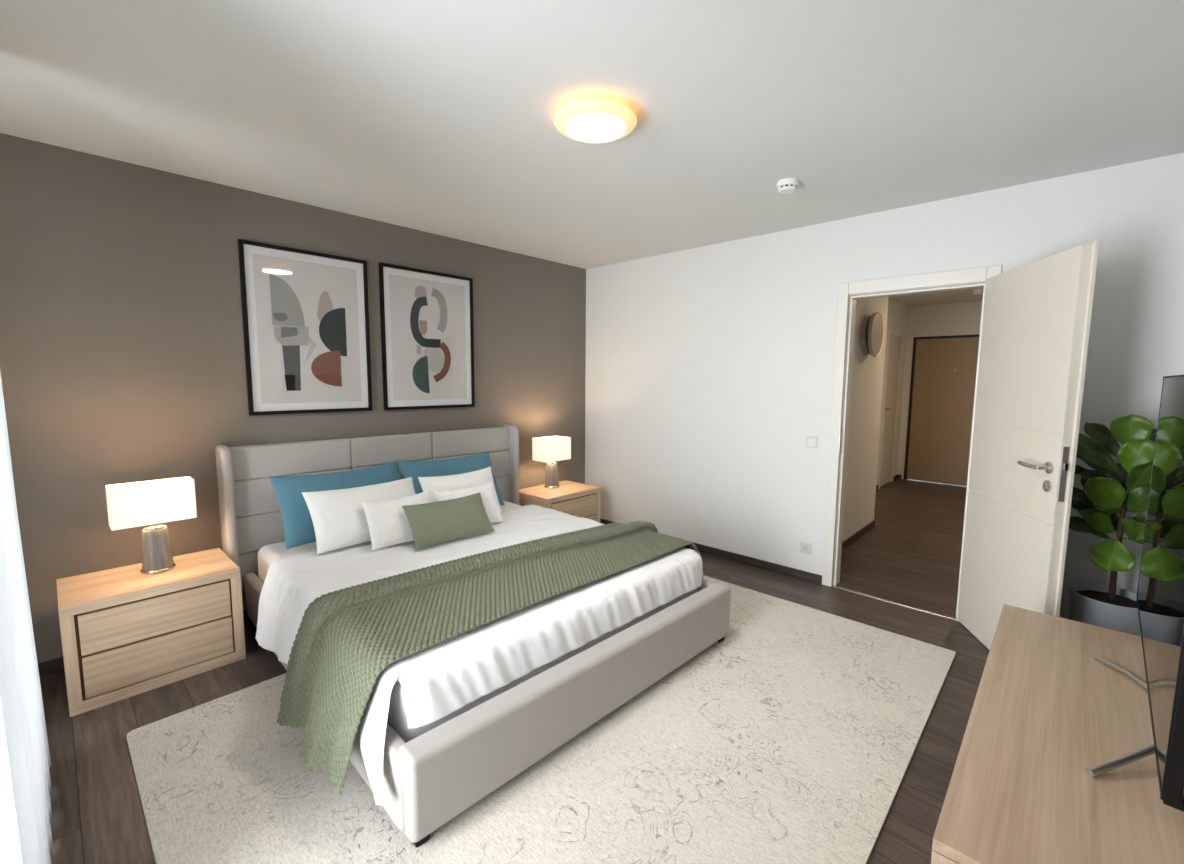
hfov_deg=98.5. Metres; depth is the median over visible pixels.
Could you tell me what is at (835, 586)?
trim
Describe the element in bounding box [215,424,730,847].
bed
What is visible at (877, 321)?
diffuser
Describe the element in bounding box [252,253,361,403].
print
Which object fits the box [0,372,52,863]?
curtain
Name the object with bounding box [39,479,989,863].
floor
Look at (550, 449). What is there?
table lamp
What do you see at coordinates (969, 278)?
trim
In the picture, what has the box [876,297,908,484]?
wall
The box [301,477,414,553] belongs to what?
pillow
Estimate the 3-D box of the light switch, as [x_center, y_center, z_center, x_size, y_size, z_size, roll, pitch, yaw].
[1.551,0.072,3.602,0.082,0.082,0.013,6,8,43]
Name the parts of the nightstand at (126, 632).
drawer, drawer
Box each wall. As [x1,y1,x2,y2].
[0,133,585,662]
[585,153,1183,618]
[842,297,887,541]
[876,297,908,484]
[897,301,981,478]
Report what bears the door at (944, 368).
in the wall at (960, 318)
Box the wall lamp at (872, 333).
[861,312,883,356]
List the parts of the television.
leg, leg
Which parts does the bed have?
rail, headboard panel, leg, foot panel, rail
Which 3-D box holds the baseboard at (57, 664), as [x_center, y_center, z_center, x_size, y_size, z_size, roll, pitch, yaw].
[-1.417,1.014,3.775,0.014,0.062,3.950,6,8,43]
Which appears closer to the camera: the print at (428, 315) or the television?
the television
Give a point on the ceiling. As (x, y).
(431, 116)
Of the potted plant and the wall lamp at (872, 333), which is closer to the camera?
the potted plant
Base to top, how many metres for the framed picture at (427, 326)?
1.010 m
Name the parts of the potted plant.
pot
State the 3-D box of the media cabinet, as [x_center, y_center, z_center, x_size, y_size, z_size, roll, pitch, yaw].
[1.431,1.056,1.452,0.555,0.500,1.534,6,8,43]
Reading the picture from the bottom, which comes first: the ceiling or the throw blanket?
the throw blanket
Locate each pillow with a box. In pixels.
[269,461,400,548]
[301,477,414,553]
[398,451,504,505]
[418,466,501,512]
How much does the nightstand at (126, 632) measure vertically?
0.480 m
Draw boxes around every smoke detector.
[777,178,798,193]
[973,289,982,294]
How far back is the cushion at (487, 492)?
3.27 m
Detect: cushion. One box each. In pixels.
[361,491,429,550]
[402,492,493,550]
[433,482,502,522]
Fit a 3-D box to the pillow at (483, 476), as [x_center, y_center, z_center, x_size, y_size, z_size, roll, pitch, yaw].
[-0.860,0.425,3.393,0.172,0.310,0.555,6,8,43]
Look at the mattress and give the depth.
2.06 m
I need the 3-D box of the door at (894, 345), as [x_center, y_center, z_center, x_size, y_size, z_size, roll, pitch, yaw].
[4.075,-0.318,6.965,0.089,2.120,0.790,6,8,43]
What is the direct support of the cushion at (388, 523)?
on the sheet
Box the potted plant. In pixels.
[1069,414,1156,635]
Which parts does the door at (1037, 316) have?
handle, lock plate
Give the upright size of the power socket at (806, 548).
0.082 m
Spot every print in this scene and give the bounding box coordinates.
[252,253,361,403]
[389,274,466,400]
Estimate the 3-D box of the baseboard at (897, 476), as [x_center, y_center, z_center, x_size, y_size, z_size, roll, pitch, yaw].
[3.517,0.767,6.448,0.060,0.062,2.990,6,8,43]
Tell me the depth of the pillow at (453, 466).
3.55 m
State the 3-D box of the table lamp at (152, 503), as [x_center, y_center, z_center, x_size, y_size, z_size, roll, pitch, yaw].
[-2.163,0.467,2.523,0.140,0.440,0.320,6,8,43]
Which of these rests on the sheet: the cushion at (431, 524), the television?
the cushion at (431, 524)
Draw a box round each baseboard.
[38,610,247,675]
[600,518,821,583]
[842,520,874,549]
[876,474,901,490]
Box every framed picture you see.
[238,239,372,414]
[379,262,474,409]
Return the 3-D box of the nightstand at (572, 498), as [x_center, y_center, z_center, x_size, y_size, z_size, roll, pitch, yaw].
[-0.304,0.736,4.489,0.450,0.480,0.635,6,8,43]
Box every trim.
[822,265,1001,620]
[832,585,956,619]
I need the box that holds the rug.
[127,575,955,863]
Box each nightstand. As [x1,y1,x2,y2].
[56,548,245,716]
[519,480,600,522]
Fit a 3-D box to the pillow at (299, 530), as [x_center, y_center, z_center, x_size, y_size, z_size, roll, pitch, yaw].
[-1.490,0.419,3.119,0.250,0.371,0.774,6,8,42]
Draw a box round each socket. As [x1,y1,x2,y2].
[800,542,811,554]
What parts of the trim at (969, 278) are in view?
strike plate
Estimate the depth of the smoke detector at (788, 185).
2.71 m
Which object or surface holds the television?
on the media cabinet
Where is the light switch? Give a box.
[806,436,817,447]
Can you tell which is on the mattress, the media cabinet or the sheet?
the sheet
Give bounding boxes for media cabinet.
[931,604,1183,863]
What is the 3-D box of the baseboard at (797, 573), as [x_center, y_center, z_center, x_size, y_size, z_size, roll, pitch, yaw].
[0.783,0.962,4.410,2.331,0.062,0.014,6,8,43]
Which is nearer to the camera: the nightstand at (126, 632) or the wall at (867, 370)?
the nightstand at (126, 632)
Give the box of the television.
[1085,374,1183,811]
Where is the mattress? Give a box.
[258,501,697,742]
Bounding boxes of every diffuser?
[566,113,624,142]
[872,314,882,354]
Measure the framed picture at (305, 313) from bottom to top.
1.002 m
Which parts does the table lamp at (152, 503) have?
lamp shade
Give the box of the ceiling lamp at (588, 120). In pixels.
[554,99,636,142]
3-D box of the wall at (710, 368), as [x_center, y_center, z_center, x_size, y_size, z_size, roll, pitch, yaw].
[1.436,-0.193,3.776,4.200,2.500,0.120,6,8,43]
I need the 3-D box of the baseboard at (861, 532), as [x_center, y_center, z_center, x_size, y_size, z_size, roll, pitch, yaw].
[2.215,0.969,4.439,0.014,0.062,1.738,6,8,43]
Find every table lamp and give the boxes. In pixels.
[105,476,196,573]
[532,436,570,487]
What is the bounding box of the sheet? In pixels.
[255,505,703,805]
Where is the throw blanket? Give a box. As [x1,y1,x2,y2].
[277,521,697,794]
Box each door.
[877,328,903,488]
[904,334,979,485]
[958,240,1098,649]
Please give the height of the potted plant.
1.296 m
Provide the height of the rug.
0.012 m
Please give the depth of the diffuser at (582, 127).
2.01 m
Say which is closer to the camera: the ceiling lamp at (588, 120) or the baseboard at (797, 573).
the ceiling lamp at (588, 120)
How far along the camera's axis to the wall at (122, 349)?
2.69 m
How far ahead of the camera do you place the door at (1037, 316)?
2.47 m
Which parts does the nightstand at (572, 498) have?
drawer, drawer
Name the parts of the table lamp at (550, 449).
lamp shade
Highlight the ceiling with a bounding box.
[0,0,1183,305]
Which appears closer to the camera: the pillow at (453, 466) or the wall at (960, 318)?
the pillow at (453, 466)

